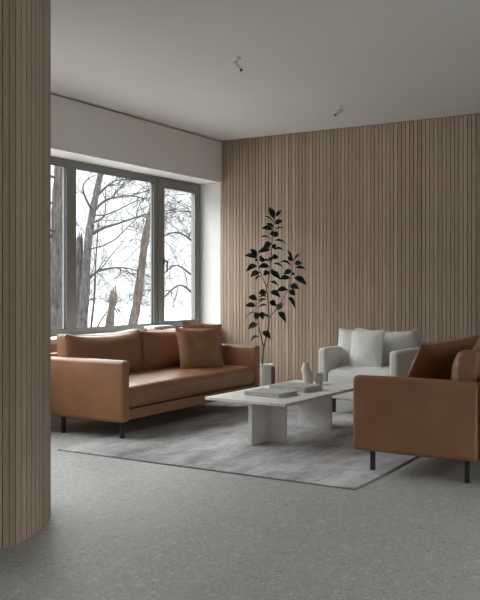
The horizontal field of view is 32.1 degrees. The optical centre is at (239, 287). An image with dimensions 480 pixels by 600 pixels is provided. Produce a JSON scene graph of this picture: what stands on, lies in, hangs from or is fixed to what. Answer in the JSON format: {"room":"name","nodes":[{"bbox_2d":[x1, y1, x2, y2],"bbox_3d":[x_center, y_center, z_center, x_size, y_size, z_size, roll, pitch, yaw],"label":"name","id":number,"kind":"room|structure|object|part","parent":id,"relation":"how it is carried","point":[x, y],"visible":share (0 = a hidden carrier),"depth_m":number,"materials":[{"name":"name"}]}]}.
{"room":"living room","nodes":[
{"label":"living room","id":0,"kind":"room"},
{"bbox_2d":[0,0,50,549],"bbox_3d":[-1.760,-0.258,4.229,1.560,2.915,1.560,0,0,31],"label":"column","id":1,"kind":"structure","parent":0,"point":[25,25],"depth_m":3.97,"materials":[{"name":"brown wood"}]},
{"bbox_2d":[51,94,221,417],"bbox_3d":[-2.982,-0.252,5.657,0.563,2.903,9.831,0,0,31],"label":"wall","id":2,"kind":"structure","parent":0,"point":[82,132],"depth_m":8.28,"materials":[{"name":"white paint"}]},
{"bbox_2d":[51,332,111,343],"bbox_3d":[-2.744,0.475,5.921,0.400,0.046,9.129,0,0,31],"label":"windowsill","id":3,"kind":"structure","parent":2,"relation":"attached to","point":[53,338],"depth_m":7.53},
{"bbox_2d":[147,327,175,329],"bbox_3d":[-0.838,0.438,8.889,0.143,0.028,0.340,0,0,31],"label":"paperback book","id":4,"kind":"object","parent":3,"relation":"on","point":[171,327],"visible":0.38,"depth_m":8.77,"materials":[{"name":"white paper"}]},
{"bbox_2d":[144,325,172,328],"bbox_3d":[-0.865,0.412,8.845,0.142,0.022,0.340,0,0,30],"label":"paperback book","id":5,"kind":"object","parent":4,"relation":"on","point":[155,326],"visible":1,"depth_m":8.76,"materials":[{"name":"white paper"}]},
{"bbox_2d":[51,156,199,336],"bbox_3d":[-2.816,-0.365,5.965,0.119,1.726,9.131,0,0,31],"label":"window","id":6,"kind":"structure","parent":2,"relation":"in","point":[158,185],"depth_m":9.11,"materials":[{"name":"grey metal"}]},
{"bbox_3d":[-0.822,-0.255,9.226,0.056,0.150,0.026,0,0,31],"label":"handle","id":7,"kind":"part","parent":6,"relation":"part of","materials":[{"name":"black metal"}]},
{"bbox_2d":[0,399,479,599],"bbox_3d":[0.112,1.260,3.829,7.750,0.120,10.081,0,0,31],"label":"floor","id":8,"kind":"structure","parent":0,"point":[116,529],"depth_m":4.04,"materials":[{"name":"grey stone"}]},
{"bbox_2d":[51,327,259,438],"bbox_3d":[-0.746,0.791,7.667,0.931,0.818,2.168,0,0,31],"label":"leather sofa","id":9,"kind":"object","parent":8,"relation":"on","point":[123,376],"visible":0.77,"depth_m":7.04,"materials":[{"name":"brown leather"}]},
{"bbox_3d":[-1.463,1.120,6.909,0.028,0.160,0.028,0,0,31],"label":"leg","id":10,"kind":"part","parent":9,"relation":"part of","materials":[{"name":"black metal"}]},
{"bbox_3d":[-1.238,0.817,6.755,0.825,0.493,0.096,0,0,31],"label":"arm","id":11,"kind":"part","parent":9,"relation":"part of","materials":[{"name":"brown leather"}]},
{"bbox_2d":[57,329,142,371],"bbox_3d":[-1.190,0.586,7.355,0.245,0.408,1.002,0,0,31],"label":"cushion","id":12,"kind":"object","parent":9,"relation":"on","point":[126,345],"depth_m":7.26,"materials":[{"name":"brown leather"}]},
{"bbox_3d":[-0.933,1.115,6.588,0.028,0.149,0.028,0,0,31],"label":"leg","id":13,"kind":"part","parent":9,"relation":"part of","materials":[{"name":"black metal"}]},
{"bbox_2d":[135,327,181,369],"bbox_3d":[-0.675,0.586,8.206,0.240,0.408,1.002,0,0,31],"label":"cushion","id":14,"kind":"object","parent":9,"relation":"on","point":[159,348],"depth_m":7.89,"materials":[{"name":"brown leather"}]},
{"bbox_2d":[129,365,253,407],"bbox_3d":[-0.705,0.858,7.643,0.835,0.197,1.980,0,0,31],"label":"seat cushion","id":15,"kind":"object","parent":9,"relation":"on","point":[150,386],"depth_m":7.39,"materials":[{"name":"brown leather"}]},
{"bbox_3d":[-0.703,1.004,7.641,0.783,0.088,1.988,0,0,31],"label":"frame","id":16,"kind":"part","parent":9,"relation":"part of","materials":[{"name":"brown leather"}]},
{"bbox_2d":[175,327,223,368],"bbox_3d":[-0.383,0.588,8.009,0.516,0.424,0.202,0,0,-38],"label":"throw pillow","id":17,"kind":"object","parent":9,"relation":"on","point":[198,347],"visible":0.84,"depth_m":7.93,"materials":[{"name":"brown leather"}]},
{"bbox_2d":[182,320,223,364],"bbox_3d":[-0.368,0.568,8.327,0.553,0.496,0.185,0,0,-42],"label":"throw pillow","id":18,"kind":"object","parent":9,"relation":"on","point":[185,324],"visible":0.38,"depth_m":8.36,"materials":[{"name":"brown leather"}]},
{"bbox_3d":[-0.166,0.817,8.527,0.825,0.493,0.096,0,0,31],"label":"arm","id":19,"kind":"part","parent":9,"relation":"part of","materials":[{"name":"brown leather"}]},
{"bbox_2d":[58,405,418,489],"bbox_3d":[0.358,1.194,6.698,2.365,0.011,2.690,0,0,31],"label":"area rug","id":20,"kind":"object","parent":8,"relation":"on","point":[218,441],"visible":0.65,"depth_m":6.06,"materials":[{"name":"grey carpet"}]},
{"bbox_2d":[205,380,352,445],"bbox_3d":[0.424,1.014,6.837,0.720,0.349,1.440,0,0,33],"label":"coffee table","id":21,"kind":"object","parent":20,"relation":"on","point":[267,416],"visible":0.79,"depth_m":6.45,"materials":[{"name":"stone"}]},
{"bbox_2d":[244,388,296,397],"bbox_3d":[0.245,0.825,6.556,0.325,0.030,0.273,0,0,35],"label":"book","id":22,"kind":"object","parent":21,"relation":"on","point":[264,392],"visible":1,"depth_m":6.49,"materials":[{"name":"beige paper"}]},
{"bbox_2d":[269,382,321,392],"bbox_3d":[0.464,0.819,6.886,0.345,0.041,0.283,0,0,36],"label":"book","id":23,"kind":"object","parent":21,"relation":"on","point":[300,387],"visible":0.9,"depth_m":6.83,"materials":[{"name":"grey paper"}]},
{"bbox_2d":[301,362,312,383],"bbox_3d":[0.587,0.745,7.274,0.104,0.190,0.093,0,0,0],"label":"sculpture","id":24,"kind":"object","parent":21,"relation":"on","point":[307,374],"visible":0.9,"depth_m":7.24,"materials":[{"name":"white ceramic"}]},
{"bbox_2d":[315,372,323,383],"bbox_3d":[0.692,0.786,7.283,0.080,0.107,0.080,0,0,0],"label":"cup","id":25,"kind":"object","parent":21,"relation":"on","point":[319,378],"visible":0.94,"depth_m":7.25,"materials":[{"name":"grey ceramic"}]},
{"bbox_2d":[245,207,306,385],"bbox_3d":[0.379,0.174,8.712,0.652,2.052,0.249,0,0,7],"label":"potted plant","id":26,"kind":"object","parent":8,"relation":"on","point":[267,370],"visible":0.98,"depth_m":8.69,"materials":[{"name":"green leaves"},{"name":"white ceramic"},{"name":"soil"}]},
{"bbox_3d":[0.272,1.000,8.759,0.183,0.401,0.183,0,0,0],"label":"pot","id":27,"kind":"part","parent":26,"relation":"part of","materials":[{"name":"white ceramic"}]},
{"bbox_3d":[0.371,0.017,8.704,0.395,1.611,0.147,0,0,7],"label":"stem","id":28,"kind":"part","parent":26,"relation":"part of","materials":[{"name":"plant"}]},
{"bbox_2d":[319,328,430,411],"bbox_3d":[1.319,0.803,8.097,0.828,0.794,0.846,0,0,34],"label":"armchair","id":29,"kind":"object","parent":8,"relation":"on","point":[400,349],"visible":0.26,"depth_m":7.94,"materials":[{"name":"white fabric"}]},
{"bbox_3d":[0.987,0.818,8.259,0.096,0.491,0.740,0,0,34],"label":"arm","id":30,"kind":"part","parent":29,"relation":"part of","materials":[{"name":"white fabric"}]},
{"bbox_3d":[0.903,1.115,7.990,0.028,0.149,0.028,0,0,34],"label":"leg","id":31,"kind":"part","parent":29,"relation":"part of","materials":[{"name":"black metal"}]},
{"bbox_3d":[1.291,1.004,8.055,0.648,0.088,0.698,0,0,34],"label":"frame","id":32,"kind":"part","parent":29,"relation":"part of","materials":[{"name":"white fabric"}]},
{"bbox_2d":[338,328,358,366],"bbox_3d":[1.154,0.610,8.199,0.442,0.421,0.187,0,0,24],"label":"throw pillow","id":33,"kind":"object","parent":29,"relation":"on","point":[344,338],"visible":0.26,"depth_m":8.19,"materials":[{"name":"white fabric"}]},
{"bbox_2d":[328,364,389,383],"bbox_3d":[1.292,0.850,8.057,0.640,0.213,0.750,0,0,34],"label":"seat cushion","id":34,"kind":"object","parent":29,"relation":"on","point":[336,373],"depth_m":7.83,"materials":[{"name":"white fabric"}]},
{"bbox_2d":[349,329,384,366],"bbox_3d":[1.214,0.606,8.008,0.359,0.427,0.206,0,0,27],"label":"throw pillow","id":35,"kind":"object","parent":29,"relation":"on","point":[366,350],"visible":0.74,"depth_m":7.94,"materials":[{"name":"white fabric"}]},
{"bbox_2d":[355,328,417,364],"bbox_3d":[1.417,0.598,8.243,0.656,0.384,0.244,0,0,34],"label":"cushion","id":36,"kind":"object","parent":29,"relation":"on","point":[393,341],"depth_m":8.09,"materials":[{"name":"white fabric"}]},
{"bbox_3d":[1.594,0.818,7.850,0.096,0.491,0.740,0,0,34],"label":"arm","id":37,"kind":"part","parent":29,"relation":"part of","materials":[{"name":"white fabric"}]},
{"bbox_3d":[1.525,0.780,8.403,0.820,0.560,0.108,0,0,34],"label":"frame","id":38,"kind":"part","parent":29,"relation":"part of","materials":[{"name":"white fabric"}]},
{"bbox_2d":[353,349,479,482],"bbox_3d":[1.686,0.791,6.149,0.931,0.818,2.168,0,0,31],"label":"leather sofa","id":39,"kind":"object","parent":8,"relation":"on","point":[422,417],"visible":0.98,"depth_m":5.21,"materials":[{"name":"brown leather"}]},
{"bbox_3d":[0.869,1.115,5.450,0.028,0.149,0.028,0,0,31],"label":"leg","id":40,"kind":"part","parent":39,"relation":"part of","materials":[{"name":"black metal"}]},
{"bbox_3d":[1.110,0.817,5.287,0.825,0.493,0.096,0,0,31],"label":"arm","id":41,"kind":"part","parent":39,"relation":"part of","materials":[{"name":"brown leather"}]},
{"bbox_2d":[407,334,479,379],"bbox_3d":[1.395,0.565,5.880,0.667,0.470,0.295,0,0,-38],"label":"throw pillow","id":42,"kind":"object","parent":39,"relation":"on","point":[432,360],"visible":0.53,"depth_m":5.72,"materials":[{"name":"brown leather"}]},
{"bbox_2d":[451,349,479,382],"bbox_3d":[1.618,0.586,5.610,0.240,0.408,1.002,0,0,31],"label":"cushion","id":43,"kind":"object","parent":39,"relation":"on","point":[466,364],"depth_m":5.16,"materials":[{"name":"brown leather"}]},
{"bbox_3d":[1.400,1.120,5.131,0.028,0.160,0.028,0,0,31],"label":"leg","id":44,"kind":"part","parent":39,"relation":"part of","materials":[{"name":"black metal"}]},
{"bbox_3d":[2.039,0.805,5.937,0.108,0.510,2.160,0,0,31],"label":"frame","id":45,"kind":"part","parent":39,"relation":"part of","materials":[{"name":"brown leather"}]},
{"bbox_2d":[51,0,479,140],"bbox_3d":[0.112,-1.795,3.829,7.750,0.160,10.081,0,0,31],"label":"ceiling","id":46,"kind":"structure","parent":0,"point":[168,63],"depth_m":6.28,"materials":[{"name":"paint"}]},
{"bbox_2d":[232,57,242,71],"bbox_3d":[-0.018,-1.662,6.207,0.086,0.107,0.056,0,0,31],"label":"ceiling spotlight","id":47,"kind":"object","parent":46,"relation":"attached to","point":[236,65],"visible":1,"depth_m":6.20,"materials":[{"name":"white metal"}]},
{"bbox_2d":[334,105,342,116],"bbox_3d":[0.930,-1.664,7.845,0.090,0.102,0.056,0,0,-35],"label":"ceiling spotlight","id":48,"kind":"object","parent":46,"relation":"attached to","point":[338,106],"visible":1,"depth_m":7.84,"materials":[{"name":"white metal"}]},
{"bbox_2d":[200,113,479,400],"bbox_3d":[2.743,-0.263,8.029,7.560,2.925,0.130,0,0,31],"label":"wall","id":49,"kind":"structure","parent":0,"point":[382,220],"depth_m":8.93,"materials":[{"name":"brown wood"}]},
{"label":"outside","id":50,"kind":"structure","parent":0,"visible":0},
{"bbox_2d":[88,301,190,326],"bbox_3d":[-25.890,1.176,36.534,70.000,2.103,70.000,0,0,31],"label":"snow ground","id":51,"kind":"structure","parent":50,"point":[99,308],"depth_m":49.78,"materials":[{"name":"white snow"}]},
{"bbox_2d":[51,166,62,328],"bbox_3d":[-3.369,-0.851,12.130,1.781,6.006,3.492,0,0,-27],"label":"bare tree","id":52,"kind":"object","parent":51,"relation":"on","point":[57,192],"visible":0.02,"depth_m":12.01,"materials":[{"name":"grey plant"}]},
{"bbox_2d":[76,231,82,327],"bbox_3d":[-2.801,0.588,14.278,0.173,3.129,0.274,0,0,31],"label":"snag","id":53,"kind":"object","parent":51,"relation":"on","point":[79,240],"visible":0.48,"depth_m":14.28,"materials":[{"name":"grey plant"}]},
{"bbox_2d":[105,286,117,325],"bbox_3d":[-2.059,1.060,13.086,0.172,2.190,0.360,0,0,31],"label":"snag","id":54,"kind":"object","parent":51,"relation":"on","point":[110,318],"visible":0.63,"depth_m":13.10,"materials":[{"name":"brown plant"}]},
{"bbox_2d":[76,208,149,326],"bbox_3d":[-2.901,0.185,16.770,2.178,3.930,3.041,0,0,31],"label":"bare tree","id":55,"kind":"object","parent":51,"relation":"on","point":[94,281],"visible":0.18,"depth_m":16.61,"materials":[{"name":"grey plant"}]},
{"bbox_2d":[51,168,190,327],"bbox_3d":[-1.601,-0.579,14.716,3.126,5.462,3.391,0,0,13],"label":"bare tree","id":56,"kind":"object","parent":51,"relation":"on","point":[83,304],"visible":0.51,"depth_m":14.30,"materials":[{"name":"grey plant"}]},
{"bbox_2d":[86,174,190,323],"bbox_3d":[-1.288,-0.825,15.969,2.998,5.957,2.569,0,0,-40],"label":"bare tree","id":57,"kind":"object","parent":51,"relation":"on","point":[167,194],"visible":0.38,"depth_m":16.23,"materials":[{"name":"grey plant"}]},
{"bbox_2d":[126,192,189,324],"bbox_3d":[-1.576,0.184,14.841,0.912,3.946,1.585,0,0,31],"label":"bare tree","id":58,"kind":"object","parent":51,"relation":"on","point":[139,284],"visible":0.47,"depth_m":14.56,"materials":[{"name":"brown plant"}]}
]}

